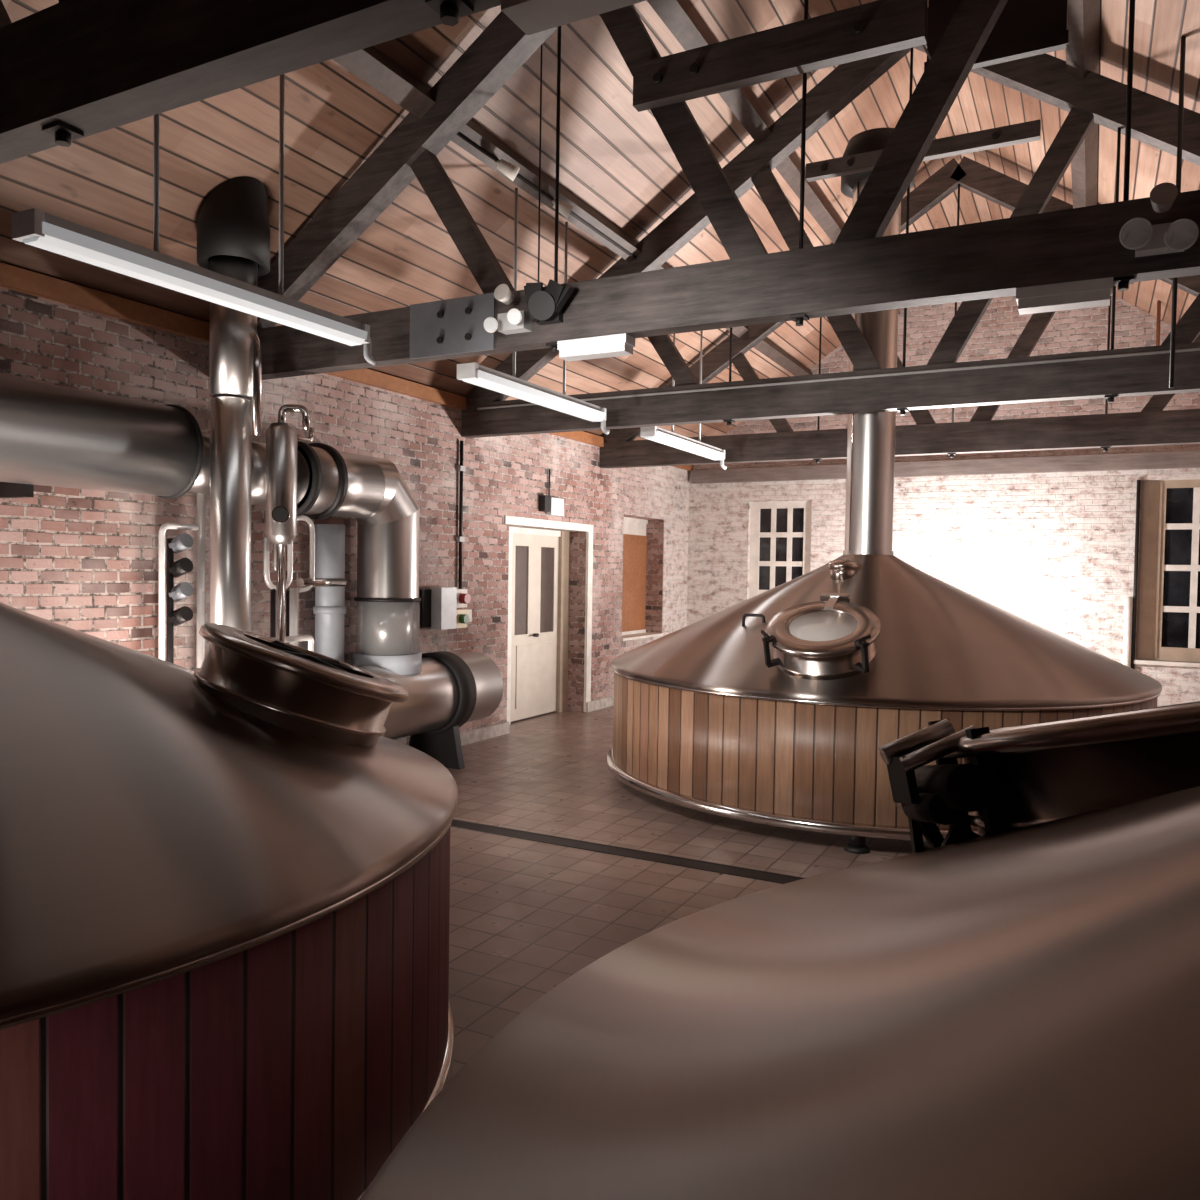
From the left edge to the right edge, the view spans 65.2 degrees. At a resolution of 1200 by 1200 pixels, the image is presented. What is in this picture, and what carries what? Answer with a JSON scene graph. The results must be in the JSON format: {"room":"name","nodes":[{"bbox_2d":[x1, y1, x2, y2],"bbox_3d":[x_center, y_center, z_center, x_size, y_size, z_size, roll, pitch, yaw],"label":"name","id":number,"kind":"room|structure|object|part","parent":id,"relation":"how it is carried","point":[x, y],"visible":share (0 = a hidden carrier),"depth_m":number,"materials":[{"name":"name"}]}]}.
{"room":"processing plant","nodes":[
{"label":"processing plant","id":0,"kind":"room"},
{"bbox_2d":[0,262,688,744],"bbox_3d":[-2.543,-0.243,7.569,0.330,3.500,16.860,2,2,28],"label":"wall","id":1,"kind":"structure","parent":0,"point":[83,560],"depth_m":7.94,"materials":[{"name":"brick"}]},
{"bbox_2d":[0,375,209,498],"bbox_3d":[-4.196,-0.862,3.312,0.650,0.650,7.111,2,2,28],"label":"duct","id":2,"kind":"object","parent":1,"relation":"attached to","point":[51,435],"visible":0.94,"depth_m":5.33,"materials":[{"name":"silver metal"}]},
{"bbox_2d":[188,435,209,494],"bbox_3d":[-2.647,-0.898,6.220,0.380,0.409,0.523,2,2,28],"label":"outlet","id":3,"kind":"object","parent":2,"relation":"attached to","point":[202,484],"depth_m":6.06,"materials":[{"name":"metal"}]},
{"bbox_2d":[251,441,421,674],"bbox_3d":[-2.097,-0.288,7.309,0.580,1.820,1.915,2,2,28],"label":"duct","id":4,"kind":"object","parent":2,"relation":"attached to","point":[372,491],"visible":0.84,"depth_m":7.65,"materials":[{"name":"metal"}]},
{"bbox_2d":[0,262,692,470],"bbox_3d":[-2.344,-1.907,7.427,0.058,0.120,16.260,2,2,28],"label":"wall plate beam","id":5,"kind":"structure","parent":1,"relation":"attached to","point":[11,277],"depth_m":6.21,"materials":[{"name":"orange wood"}]},
{"bbox_2d":[419,587,471,629],"bbox_3d":[-1.436,0.076,9.130,0.200,0.400,0.760,2,2,28],"label":"switch box","id":6,"kind":"object","parent":1,"relation":"attached to","point":[438,605],"visible":1,"depth_m":8.95,"materials":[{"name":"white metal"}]},
{"bbox_3d":[-1.655,0.080,8.895,0.030,0.360,0.140,2,2,28],"label":"plate","id":7,"kind":"part","parent":6,"relation":"part of","materials":[{"name":"black metal"}]},
{"bbox_2d":[467,609,471,621],"bbox_3d":[-1.351,0.158,9.449,0.060,0.120,0.120,2,2,28],"label":"socket","id":8,"kind":"object","parent":6,"relation":"attached to","point":[469,612],"depth_m":9.47,"materials":[{"name":"white paint"}]},
{"bbox_2d":[456,441,464,588],"bbox_3d":[-1.388,-0.845,9.332,0.050,1.470,0.080,2,2,28],"label":"conduit","id":9,"kind":"object","parent":1,"relation":"attached to","point":[461,468],"visible":1,"depth_m":9.31,"materials":[{"name":"black metal"}]},
{"bbox_2d":[408,695,613,745],"bbox_3d":[-1.573,1.412,9.131,0.035,0.125,12.660,2,2,28],"label":"baseboard","id":10,"kind":"structure","parent":1,"relation":"attached to","point":[495,730],"depth_m":9.97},
{"bbox_2d":[507,526,569,724],"bbox_3d":[-0.846,0.288,11.129,0.111,2.270,1.800,2,2,28],"label":"door","id":11,"kind":"structure","parent":1,"relation":"in","point":[539,559],"depth_m":11.31,"materials":[{"name":"beige paint"}]},
{"bbox_3d":[-0.938,-0.114,10.993,0.020,1.040,0.290,2,2,28],"label":"pane","id":12,"kind":"part","parent":11,"relation":"part of","materials":[{"name":"clear glass"}]},
{"bbox_3d":[-0.789,0.890,11.271,0.012,0.740,0.800,2,2,28],"label":"panel","id":13,"kind":"part","parent":11,"relation":"part of","materials":[{"name":"beige paint"}]},
{"bbox_3d":[-0.667,-0.126,11.511,0.020,1.040,0.320,2,2,28],"label":"pane","id":14,"kind":"part","parent":11,"relation":"part of","materials":[{"name":"clear glass"}]},
{"bbox_3d":[-0.475,0.272,11.832,0.075,2.270,0.210,2,2,28],"label":"frame post","id":15,"kind":"part","parent":11,"relation":"part of","materials":[{"name":"beige paint"}]},
{"bbox_2d":[539,495,549,511],"bbox_3d":[-0.632,-1.102,10.726,0.080,0.180,0.120,2,2,28],"label":"junction box","id":16,"kind":"object","parent":1,"relation":"attached to","point":[544,500],"visible":1,"depth_m":10.68,"materials":[{"name":"black plastic"}]},
{"bbox_2d":[505,516,592,711],"bbox_3d":[-0.582,0.251,11.001,0.035,2.360,2.000,2,2,28],"label":"trim","id":17,"kind":"structure","parent":1,"relation":"attached to","point":[512,520],"depth_m":11.78,"materials":[{"name":"white paint"}]},
{"bbox_2d":[546,469,563,515],"bbox_3d":[-0.519,-1.252,10.940,0.075,0.530,0.290,2,2,28],"label":"emergency light","id":18,"kind":"object","parent":1,"relation":"attached to","point":[556,504],"visible":0.87,"depth_m":10.88,"materials":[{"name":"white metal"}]},
{"bbox_3d":[-0.524,-1.087,10.946,0.070,0.200,0.290,2,2,28],"label":"casing","id":19,"kind":"part","parent":18,"relation":"part of","materials":[{"name":"white plastic"}]},
{"bbox_2d":[622,517,663,640],"bbox_3d":[0.478,-0.320,13.335,0.360,1.710,1.360,2,2,28],"label":"window","id":20,"kind":"structure","parent":1,"relation":"in","point":[634,530],"depth_m":13.59,"materials":[{"name":"white paint"}]},
{"bbox_3d":[0.370,-1.029,13.409,0.040,0.180,1.300,2,2,28],"label":"transom panel","id":21,"kind":"part","parent":20,"relation":"part of","materials":[{"name":"white paint"}]},
{"bbox_2d":[622,534,646,631],"bbox_3d":[0.369,-0.244,13.428,0.065,1.390,1.300,2,2,28],"label":"shutter","id":22,"kind":"object","parent":20,"relation":"attached to","point":[634,545],"depth_m":13.61,"materials":[{"name":"orange wood"}]},
{"bbox_3d":[0.483,0.518,13.351,0.320,0.034,1.360,2,2,28],"label":"sill","id":23,"kind":"part","parent":20,"relation":"part of","materials":[{"name":"white paint"}]},
{"bbox_2d":[0,0,1199,439],"bbox_3d":[1.431,-3.288,5.476,9.140,3.293,16.960,2,2,28],"label":"ceiling","id":24,"kind":"structure","parent":0,"point":[616,158],"depth_m":6.80,"materials":[{"name":"brown wood"}]},
{"bbox_2d":[0,0,500,163],"bbox_3d":[-0.326,-2.925,2.136,8.520,3.154,0.150,2,2,28],"label":"roof beam","id":25,"kind":"structure","parent":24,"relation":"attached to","point":[71,70],"depth_m":2.59,"materials":[{"name":"black wood"}]},
{"bbox_2d":[12,74,376,365],"bbox_3d":[-1.814,-2.155,4.606,0.170,1.607,2.024,2,2,28],"label":"fluorescent light","id":26,"kind":"object","parent":25,"relation":"hanging from","point":[34,227],"visible":0.95,"depth_m":4.30,"materials":[{"name":"white metal"}]},
{"bbox_2d":[22,222,367,345],"bbox_3d":[-1.844,-1.487,4.589,0.170,0.068,1.880,2,2,28],"label":"diffuser","id":27,"kind":"object","parent":26,"relation":"attached to","point":[53,237],"depth_m":4.34,"materials":[{"name":"white plastic"}]},
{"bbox_2d":[501,0,645,35],"bbox_3d":[-0.027,-1.335,2.016,0.390,0.094,0.120,2,2,28],"label":"light","id":28,"kind":"object","parent":25,"relation":"attached to","point":[531,16],"visible":1,"depth_m":2.05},
{"bbox_2d":[514,188,517,290],"label":"hanging wire","id":29,"kind":"object","parent":24,"relation":"hanging from","point":[516,189],"depth_m":6.86,"materials":[{"name":"black metal"}]},
{"bbox_2d":[538,44,542,282],"bbox_3d":[-0.385,-2.701,6.010,0.012,1.736,0.012,2,2,28],"label":"hanging wire","id":30,"kind":"object","parent":24,"relation":"hanging from","point":[542,44],"visible":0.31,"depth_m":6.00,"materials":[{"name":"black metal"}]},
{"bbox_2d":[332,46,812,375],"bbox_3d":[-0.709,-3.097,6.543,0.209,0.215,16.220,2,2,28],"label":"purlin","id":31,"kind":"object","parent":24,"relation":"attached to","point":[369,64],"visible":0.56,"depth_m":6.44,"materials":[{"name":"brown wood"}]},
{"bbox_2d":[457,352,609,434],"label":"fluorescent light","id":32,"kind":"object","parent":31,"relation":"hanging from","point":[474,373],"depth_m":6.99,"materials":[{"name":"white metal"}]},
{"bbox_2d":[462,370,605,421],"bbox_3d":[-0.462,-1.547,7.229,0.170,0.068,1.880,2,2,28],"label":"diffuser","id":33,"kind":"object","parent":32,"relation":"attached to","point":[487,379],"depth_m":7.06,"materials":[{"name":"white plastic"}]},
{"bbox_2d":[456,131,636,258],"bbox_3d":[-0.263,-2.968,7.131,0.191,0.168,2.810,2,2,28],"label":"conduit","id":34,"kind":"object","parent":31,"relation":"attached to","point":[508,169],"visible":0.83,"depth_m":6.81,"materials":[{"name":"black metal"}]},
{"bbox_2d":[640,423,726,469],"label":"fluorescent light","id":35,"kind":"object","parent":31,"relation":"hanging from","point":[671,438],"depth_m":9.65,"materials":[{"name":"white metal"}]},
{"bbox_2d":[644,431,724,459],"bbox_3d":[0.906,-1.607,9.842,0.170,0.068,1.880,2,2,28],"label":"diffuser","id":36,"kind":"object","parent":35,"relation":"attached to","point":[663,437],"depth_m":9.67,"materials":[{"name":"white plastic"}]},
{"bbox_2d":[700,331,702,383],"label":"hanging wire","id":37,"kind":"object","parent":24,"relation":"hanging from","point":[701,335],"depth_m":10.13,"materials":[{"name":"grey metal"}]},
{"bbox_2d":[257,0,1199,379],"bbox_3d":[1.030,-2.984,4.727,8.520,3.154,0.220,2,2,28],"label":"roof truss","id":38,"kind":"object","parent":24,"relation":"attached to","point":[864,270],"visible":0.94,"depth_m":4.90,"materials":[{"name":"black wood"}]},
{"bbox_3d":[-0.909,-1.669,5.730,0.630,0.335,0.012,2,2,28],"label":"splice plate","id":39,"kind":"part","parent":38,"relation":"part of","materials":[{"name":"grey metal"}]},
{"bbox_2d":[484,284,531,334],"bbox_3d":[-0.516,-1.671,5.416,0.244,0.268,0.203,2,2,28],"label":"spotlight","id":40,"kind":"object","parent":38,"relation":"attached to","point":[515,321],"visible":1,"depth_m":5.38,"materials":[{"name":"white paint"}]},
{"bbox_2d":[524,279,573,324],"bbox_3d":[-0.290,-1.685,5.307,0.306,0.223,0.187,2,2,28],"label":"floodlight","id":41,"kind":"object","parent":38,"relation":"attached to","point":[544,307],"visible":1,"depth_m":5.26,"materials":[{"name":"metal"}]},
{"bbox_3d":[-0.246,-2.502,5.446,0.022,2.078,0.022,2,2,28],"label":"tie rod","id":42,"kind":"part","parent":38,"relation":"part of","materials":[{"name":"black metal"}]},
{"bbox_2d":[557,333,634,361],"bbox_3d":[-0.024,-1.439,5.353,0.440,0.094,0.120,2,2,28],"label":"light","id":43,"kind":"object","parent":38,"relation":"attached to","point":[615,345],"visible":1,"depth_m":5.30,"materials":[{"name":"white plastic"}]},
{"bbox_2d":[559,343,632,361],"bbox_3d":[-0.024,-1.414,5.354,0.420,0.045,0.110,2,2,28],"label":"diffuser","id":44,"kind":"object","parent":43,"relation":"attached to","point":[573,351],"depth_m":5.32,"materials":[{"name":"white plastic"}]},
{"bbox_3d":[-0.023,-1.461,5.353,0.440,0.049,0.120,2,2,28],"label":"casing","id":45,"kind":"part","parent":43,"relation":"part of","materials":[{"name":"white metal"}]},
{"bbox_3d":[1.045,-2.936,4.760,0.022,3.027,0.022,2,2,28],"label":"tie rod","id":46,"kind":"part","parent":38,"relation":"part of","materials":[{"name":"black metal"}]},
{"bbox_2d":[1016,277,1112,314],"bbox_3d":[2.098,-1.372,4.244,0.390,0.094,0.120,2,2,28],"label":"light","id":47,"kind":"object","parent":38,"relation":"attached to","point":[1091,293],"visible":1,"depth_m":4.20,"materials":[{"name":"white metal"}]},
{"bbox_2d":[1018,289,1109,314],"bbox_3d":[2.098,-1.347,4.245,0.370,0.045,0.110,2,2,28],"label":"diffuser","id":48,"kind":"object","parent":47,"relation":"attached to","point":[1057,299],"depth_m":4.21,"materials":[{"name":"white plastic"}]},
{"bbox_3d":[2.322,-2.421,4.103,0.022,2.078,0.022,2,2,28],"label":"tie rod","id":49,"kind":"part","parent":38,"relation":"part of","materials":[{"name":"black metal"}]},
{"bbox_2d":[1119,182,1198,256],"bbox_3d":[2.325,-1.567,3.912,0.280,0.294,0.239,2,2,28],"label":"spotlight","id":50,"kind":"object","parent":38,"relation":"attached to","point":[1137,234],"visible":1,"depth_m":3.85,"materials":[{"name":"grey metal"}]},
{"bbox_2d":[647,0,899,314],"bbox_3d":[0.349,-3.877,5.972,0.209,0.215,16.220,2,2,28],"label":"purlin","id":51,"kind":"object","parent":24,"relation":"attached to","point":[670,12],"visible":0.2,"depth_m":7.42,"materials":[{"name":"brown wood"}]},
{"bbox_2d":[461,19,1199,437],"bbox_3d":[2.412,-3.044,7.367,8.520,3.154,0.220,2,2,28],"label":"roof truss","id":52,"kind":"object","parent":24,"relation":"attached to","point":[1099,99],"visible":0.85,"depth_m":7.41,"materials":[{"name":"black wood"}]},
{"bbox_3d":[1.135,-2.563,8.085,0.022,2.078,0.022,2,2,28],"label":"tie rod","id":53,"kind":"part","parent":52,"relation":"part of","materials":[{"name":"black metal"}]},
{"bbox_2d":[477,348,1199,409],"bbox_3d":[2.416,-1.776,7.345,8.180,0.032,0.022,2,2,28],"label":"conduit","id":54,"kind":"object","parent":52,"relation":"attached to","point":[1190,349],"visible":1,"depth_m":7.41,"materials":[{"name":"grey metal"}]},
{"bbox_3d":[2.427,-2.997,7.399,0.022,3.027,0.022,2,2,28],"label":"tie rod","id":55,"kind":"part","parent":52,"relation":"part of","materials":[{"name":"black metal"}]},
{"bbox_3d":[3.704,-2.482,6.742,0.022,2.078,0.022,2,2,28],"label":"tie rod","id":56,"kind":"part","parent":52,"relation":"part of","materials":[{"name":"black metal"}]},
{"bbox_2d":[599,156,1199,468],"bbox_3d":[3.800,-3.105,10.020,8.520,3.154,0.150,2,2,28],"label":"roof truss","id":57,"kind":"object","parent":24,"relation":"attached to","point":[1152,426],"visible":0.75,"depth_m":9.97,"materials":[{"name":"black wood"}]},
{"bbox_3d":[2.508,-2.623,10.707,0.022,2.078,0.022,2,2,28],"label":"tie rod","id":58,"kind":"part","parent":57,"relation":"part of","materials":[{"name":"black metal"}]},
{"bbox_3d":[3.799,-3.057,10.021,0.022,3.027,0.022,2,2,28],"label":"tie rod","id":59,"kind":"part","parent":57,"relation":"part of","materials":[{"name":"black metal"}]},
{"bbox_3d":[5.077,-2.542,9.364,0.022,2.078,0.022,2,2,28],"label":"tie rod","id":60,"kind":"part","parent":57,"relation":"part of","materials":[{"name":"black metal"}]},
{"bbox_2d":[924,0,1068,70],"bbox_3d":[1.997,-3.175,4.719,0.670,0.925,0.060,2,2,28],"label":"box","id":61,"kind":"object","parent":24,"relation":"hanging from","point":[1024,28],"visible":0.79,"depth_m":4.67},
{"bbox_2d":[922,45,930,59],"bbox_3d":[1.748,-2.840,4.766,0.276,0.288,0.032,2,2,28],"label":"cable","id":62,"kind":"object","parent":61,"relation":"hanging from","point":[923,46],"visible":0.16,"depth_m":4.79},
{"bbox_2d":[1065,0,1099,207],"bbox_3d":[2.483,-3.810,4.856,0.209,0.215,16.220,2,2,28],"label":"purlin","id":63,"kind":"object","parent":24,"relation":"attached to","point":[1082,49],"visible":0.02,"depth_m":6.63,"materials":[{"name":"brown wood"}]},
{"bbox_2d":[1156,300,1160,345],"bbox_3d":[6.568,-2.672,11.064,0.037,1.699,0.037,-1,2,-40],"label":"rusty pipe","id":64,"kind":"object","parent":24,"relation":"hanging from","point":[1158,301],"visible":0.42,"depth_m":11.03,"materials":[{"name":"brown metal"}]},
{"bbox_2d":[1169,35,1185,387],"bbox_3d":[3.653,-2.447,5.934,0.026,2.197,0.026,-1,2,-40],"label":"hanging wire","id":65,"kind":"object","parent":24,"relation":"hanging from","point":[1183,38],"visible":0.69,"depth_m":5.92,"materials":[{"name":"black metal"}]},
{"bbox_2d":[447,706,930,1079],"bbox_3d":[1.309,1.726,5.654,9.380,0.200,17.160,2,2,28],"label":"floor","id":66,"kind":"structure","parent":0,"point":[526,916],"depth_m":5.74,"materials":[{"name":"tile"}]},
{"bbox_2d":[158,523,198,660],"bbox_3d":[-2.784,0.521,6.194,0.040,2.050,0.290,2,2,28],"label":"pipe","id":67,"kind":"object","parent":66,"relation":"on","point":[161,558],"visible":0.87,"depth_m":6.06,"materials":[{"name":"white metal"}]},
{"bbox_2d":[166,533,192,663],"bbox_3d":[-2.778,0.552,6.208,0.152,1.987,0.169,2,2,28],"label":"stack","id":68,"kind":"object","parent":66,"relation":"on","point":[184,541],"visible":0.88,"depth_m":6.16,"materials":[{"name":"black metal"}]},
{"bbox_3d":[-2.841,0.570,6.196,0.042,1.950,0.042,2,2,28],"label":"stem","id":69,"kind":"part","parent":68,"relation":"part of","materials":[{"name":"metal"}]},
{"bbox_2d":[197,493,204,667],"bbox_3d":[-2.701,0.393,6.345,0.052,2.300,0.052,2,2,28],"label":"pipe","id":70,"kind":"object","parent":66,"relation":"on","point":[200,497],"visible":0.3,"depth_m":6.31,"materials":[{"name":"silver metal"}]},
{"bbox_2d":[0,602,457,1199],"bbox_3d":[-2.406,0.724,3.128,3.823,1.826,3.823,2,2,42],"label":"vessel","id":71,"kind":"object","parent":66,"relation":"on","point":[225,889],"visible":0.99,"depth_m":2.34,"materials":[{"name":"dark red wood"},{"name":"brushed steel"},{"name":"polished steel"}]},
{"bbox_2d":[197,177,269,631],"bbox_3d":[-2.327,-0.522,5.948,0.430,4.165,0.430,2,2,28],"label":"flue","id":72,"kind":"object","parent":66,"relation":"on","point":[233,228],"visible":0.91,"depth_m":5.83,"materials":[{"name":"metal"}]},
{"bbox_2d":[270,588,275,636],"bbox_3d":[-2.350,0.726,6.734,0.036,1.620,0.036,2,2,28],"label":"pipe","id":73,"kind":"object","parent":66,"relation":"on","point":[272,591],"visible":0.34,"depth_m":6.70,"materials":[{"name":"black metal"}]},
{"bbox_2d":[286,590,289,642],"bbox_3d":[-2.318,0.728,7.011,0.060,1.600,0.060,2,2,28],"label":"pipe","id":74,"kind":"object","parent":66,"relation":"on","point":[287,591],"visible":0.16,"depth_m":6.96,"materials":[{"name":"black metal"}]},
{"bbox_2d":[265,404,313,641],"bbox_3d":[-2.089,0.118,6.392,0.246,2.866,0.458,2,2,28],"label":"vessel","id":75,"kind":"object","parent":66,"relation":"on","point":[282,437],"visible":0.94,"depth_m":6.23,"materials":[{"name":"metal"}]},
{"bbox_2d":[270,635,313,651],"bbox_3d":[-2.212,0.899,6.513,0.044,1.292,0.594,2,2,28],"label":"pipe","id":76,"kind":"object","parent":66,"relation":"on","point":[299,638],"visible":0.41,"depth_m":6.64,"materials":[{"name":"grey metal"}]},
{"bbox_2d":[289,588,298,645],"bbox_3d":[-2.258,0.722,6.911,0.064,1.620,0.064,2,2,28],"label":"pipe","id":77,"kind":"object","parent":66,"relation":"on","point":[294,592],"visible":0.34,"depth_m":6.87,"materials":[{"name":"silver metal"}]},
{"bbox_2d":[264,515,314,592],"bbox_3d":[-2.260,-0.336,6.842,0.040,0.579,0.480,2,2,28],"label":"pipe","id":78,"kind":"object","parent":77,"relation":"on","point":[308,520],"visible":0.79,"depth_m":6.83,"materials":[{"name":"silver metal"}]},
{"bbox_2d":[274,544,275,570],"bbox_3d":[-2.311,-0.308,6.746,0.024,0.212,0.084,2,2,28],"label":"pipe","id":79,"kind":"object","parent":78,"relation":"attached to","point":[274,544],"visible":0.19,"depth_m":6.71,"materials":[{"name":"silver metal"}]},
{"bbox_2d":[297,578,346,586],"bbox_3d":[-2.123,-0.134,7.171,0.070,0.070,0.502,2,2,22],"label":"pipe","id":80,"kind":"object","parent":78,"relation":"attached to","point":[301,582],"visible":1,"depth_m":7.13,"materials":[{"name":"metal"}]},
{"bbox_2d":[356,651,502,769],"bbox_3d":[-1.653,0.991,8.159,0.730,1.025,1.980,2,2,28],"label":"cylinder","id":81,"kind":"object","parent":66,"relation":"on","point":[450,691],"visible":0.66,"depth_m":8.26,"materials":[{"name":"silver metal"}]},
{"bbox_2d":[313,524,346,661],"bbox_3d":[-2.189,0.011,7.604,0.260,1.240,0.260,2,2,28],"label":"pipe","id":82,"kind":"object","parent":81,"relation":"on","point":[329,609],"visible":0.9,"depth_m":7.50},
{"bbox_2d":[450,819,804,883],"bbox_3d":[1.234,1.630,5.375,7.900,0.006,0.150,2,2,28],"label":"floor drain","id":83,"kind":"object","parent":66,"relation":"on","point":[608,849],"visible":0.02,"depth_m":5.91,"materials":[{"name":"black metal"}]},
{"bbox_2d":[360,701,1199,1199],"bbox_3d":[1.448,0.827,0.833,3.533,1.880,3.533,2,2,20],"label":"vessel","id":84,"kind":"object","parent":66,"relation":"on","point":[1010,1010],"visible":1,"depth_m":1.06,"materials":[{"name":"brown metal"}]},
{"bbox_3d":[0.777,0.530,2.123,0.117,0.208,0.217,0,2,-24],"label":"support leg","id":85,"kind":"part","parent":84,"relation":"part of","materials":[{"name":"black metal"}]},
{"bbox_2d":[606,127,1161,853],"bbox_3d":[2.282,-1.155,7.912,4.379,5.450,4.379,0,2,-30],"label":"vessel","id":86,"kind":"object","parent":66,"relation":"on","point":[776,707],"visible":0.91,"depth_m":6.40,"materials":[{"name":"brown wood"}]},
{"bbox_3d":[1.174,0.155,7.168,0.183,0.102,0.024,2,2,28],"label":"lid handle","id":87,"kind":"part","parent":86,"relation":"part of","materials":[{"name":"black metal"}]},
{"bbox_3d":[1.501,0.186,6.331,0.460,0.205,0.420,2,2,28],"label":"lid glass","id":88,"kind":"part","parent":86,"relation":"part of","materials":[{"name":"white"}]},
{"bbox_3d":[1.666,1.536,6.069,0.099,0.105,0.099,2,2,28],"label":"leg","id":89,"kind":"part","parent":86,"relation":"part of","materials":[{"name":"black metal"}]},
{"bbox_2d":[687,296,1199,706],"bbox_3d":[5.228,-1.760,12.831,9.140,6.446,0.330,2,2,28],"label":"wall","id":90,"kind":"structure","parent":0,"point":[1055,551],"depth_m":12.54,"materials":[{"name":"brick"}]},
{"bbox_2d":[748,501,811,598],"bbox_3d":[2.715,-0.544,14.101,0.960,1.860,0.080,2,2,28],"label":"window","id":91,"kind":"structure","parent":90,"relation":"in","point":[780,532],"depth_m":14.10,"materials":[{"name":"white paint"}]},
{"bbox_3d":[2.497,-0.334,14.220,0.177,0.359,0.010,2,2,28],"label":"pane","id":92,"kind":"part","parent":91,"relation":"part of","materials":[{"name":"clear glass"}]},
{"bbox_3d":[2.504,-0.768,14.206,0.177,0.359,0.010,2,2,28],"label":"pane","id":93,"kind":"part","parent":91,"relation":"part of","materials":[{"name":"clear glass"}]},
{"bbox_3d":[2.511,-1.201,14.193,0.177,0.359,0.010,2,2,28],"label":"pane","id":94,"kind":"part","parent":91,"relation":"part of","materials":[{"name":"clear glass"}]},
{"bbox_3d":[2.720,-0.327,14.103,0.177,0.359,0.010,2,2,28],"label":"pane","id":95,"kind":"part","parent":91,"relation":"part of","materials":[{"name":"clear glass"}]},
{"bbox_3d":[2.727,-0.761,14.089,0.177,0.359,0.010,2,2,28],"label":"pane","id":96,"kind":"part","parent":91,"relation":"part of","materials":[{"name":"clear glass"}]},
{"bbox_3d":[2.734,-1.194,14.076,0.177,0.359,0.010,2,2,28],"label":"pane","id":97,"kind":"part","parent":91,"relation":"part of","materials":[{"name":"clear glass"}]},
{"bbox_3d":[2.943,-0.320,13.986,0.177,0.359,0.010,2,2,28],"label":"pane","id":98,"kind":"part","parent":91,"relation":"part of","materials":[{"name":"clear glass"}]},
{"bbox_3d":[2.950,-0.754,13.973,0.177,0.359,0.010,2,2,28],"label":"pane","id":99,"kind":"part","parent":91,"relation":"part of","materials":[{"name":"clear glass"}]},
{"bbox_3d":[2.957,-1.187,13.960,0.177,0.359,0.010,2,2,28],"label":"pane","id":100,"kind":"part","parent":91,"relation":"part of","materials":[{"name":"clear glass"}]},
{"bbox_2d":[691,451,1199,483],"bbox_3d":[5.159,-1.792,12.623,8.410,0.200,0.098,2,2,28],"label":"trim","id":101,"kind":"structure","parent":90,"relation":"attached to","point":[1178,459],"depth_m":12.57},
{"bbox_2d":[1123,597,1132,667],"bbox_3d":[6.639,0.741,11.876,0.144,1.550,0.144,2,2,28],"label":"downpipe","id":102,"kind":"object","parent":90,"relation":"attached to","point":[1128,606],"visible":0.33,"depth_m":11.85,"materials":[{"name":"white metal"}]},
{"bbox_2d":[1131,480,1140,669],"bbox_3d":[6.759,0.003,11.850,0.042,3.030,0.042,2,2,28],"label":"pipe","id":103,"kind":"object","parent":90,"relation":"attached to","point":[1138,481],"visible":0.66,"depth_m":11.82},
{"bbox_2d":[1134,479,1199,666],"bbox_3d":[7.530,-0.331,11.546,1.610,2.320,0.230,2,2,28],"label":"window","id":104,"kind":"structure","parent":90,"relation":"in","point":[1168,606],"depth_m":11.80,"materials":[{"name":"beige paint"}]},
{"bbox_3d":[7.494,0.804,11.545,1.610,0.050,0.150,2,2,28],"label":"sill","id":105,"kind":"part","parent":104,"relation":"part of","materials":[{"name":"white paint"}]},
{"bbox_3d":[7.235,0.375,11.801,0.290,0.444,0.010,2,2,28],"label":"pane","id":106,"kind":"part","parent":104,"relation":"part of","materials":[{"name":"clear glass"}]},
{"bbox_3d":[7.243,-0.143,11.785,0.290,0.444,0.010,2,2,28],"label":"pane","id":107,"kind":"part","parent":104,"relation":"part of","materials":[{"name":"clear glass"}]},
{"bbox_3d":[7.251,-0.662,11.769,0.290,0.444,0.010,2,2,28],"label":"pane","id":108,"kind":"part","parent":104,"relation":"part of","materials":[{"name":"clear glass"}]},
{"bbox_3d":[7.259,-1.180,11.753,0.290,0.444,0.010,2,2,28],"label":"pane","id":109,"kind":"part","parent":104,"relation":"part of","materials":[{"name":"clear glass"}]},
{"bbox_3d":[7.558,0.385,11.632,0.290,0.444,0.010,2,2,28],"label":"pane","id":110,"kind":"part","parent":104,"relation":"part of","materials":[{"name":"clear glass"}]},
{"bbox_3d":[7.566,-0.133,11.616,0.290,0.444,0.010,2,2,28],"label":"pane","id":111,"kind":"part","parent":104,"relation":"part of","materials":[{"name":"clear glass"}]},
{"bbox_3d":[7.574,-0.652,11.600,0.290,0.444,0.010,2,2,28],"label":"pane","id":112,"kind":"part","parent":104,"relation":"part of","materials":[{"name":"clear glass"}]}
]}

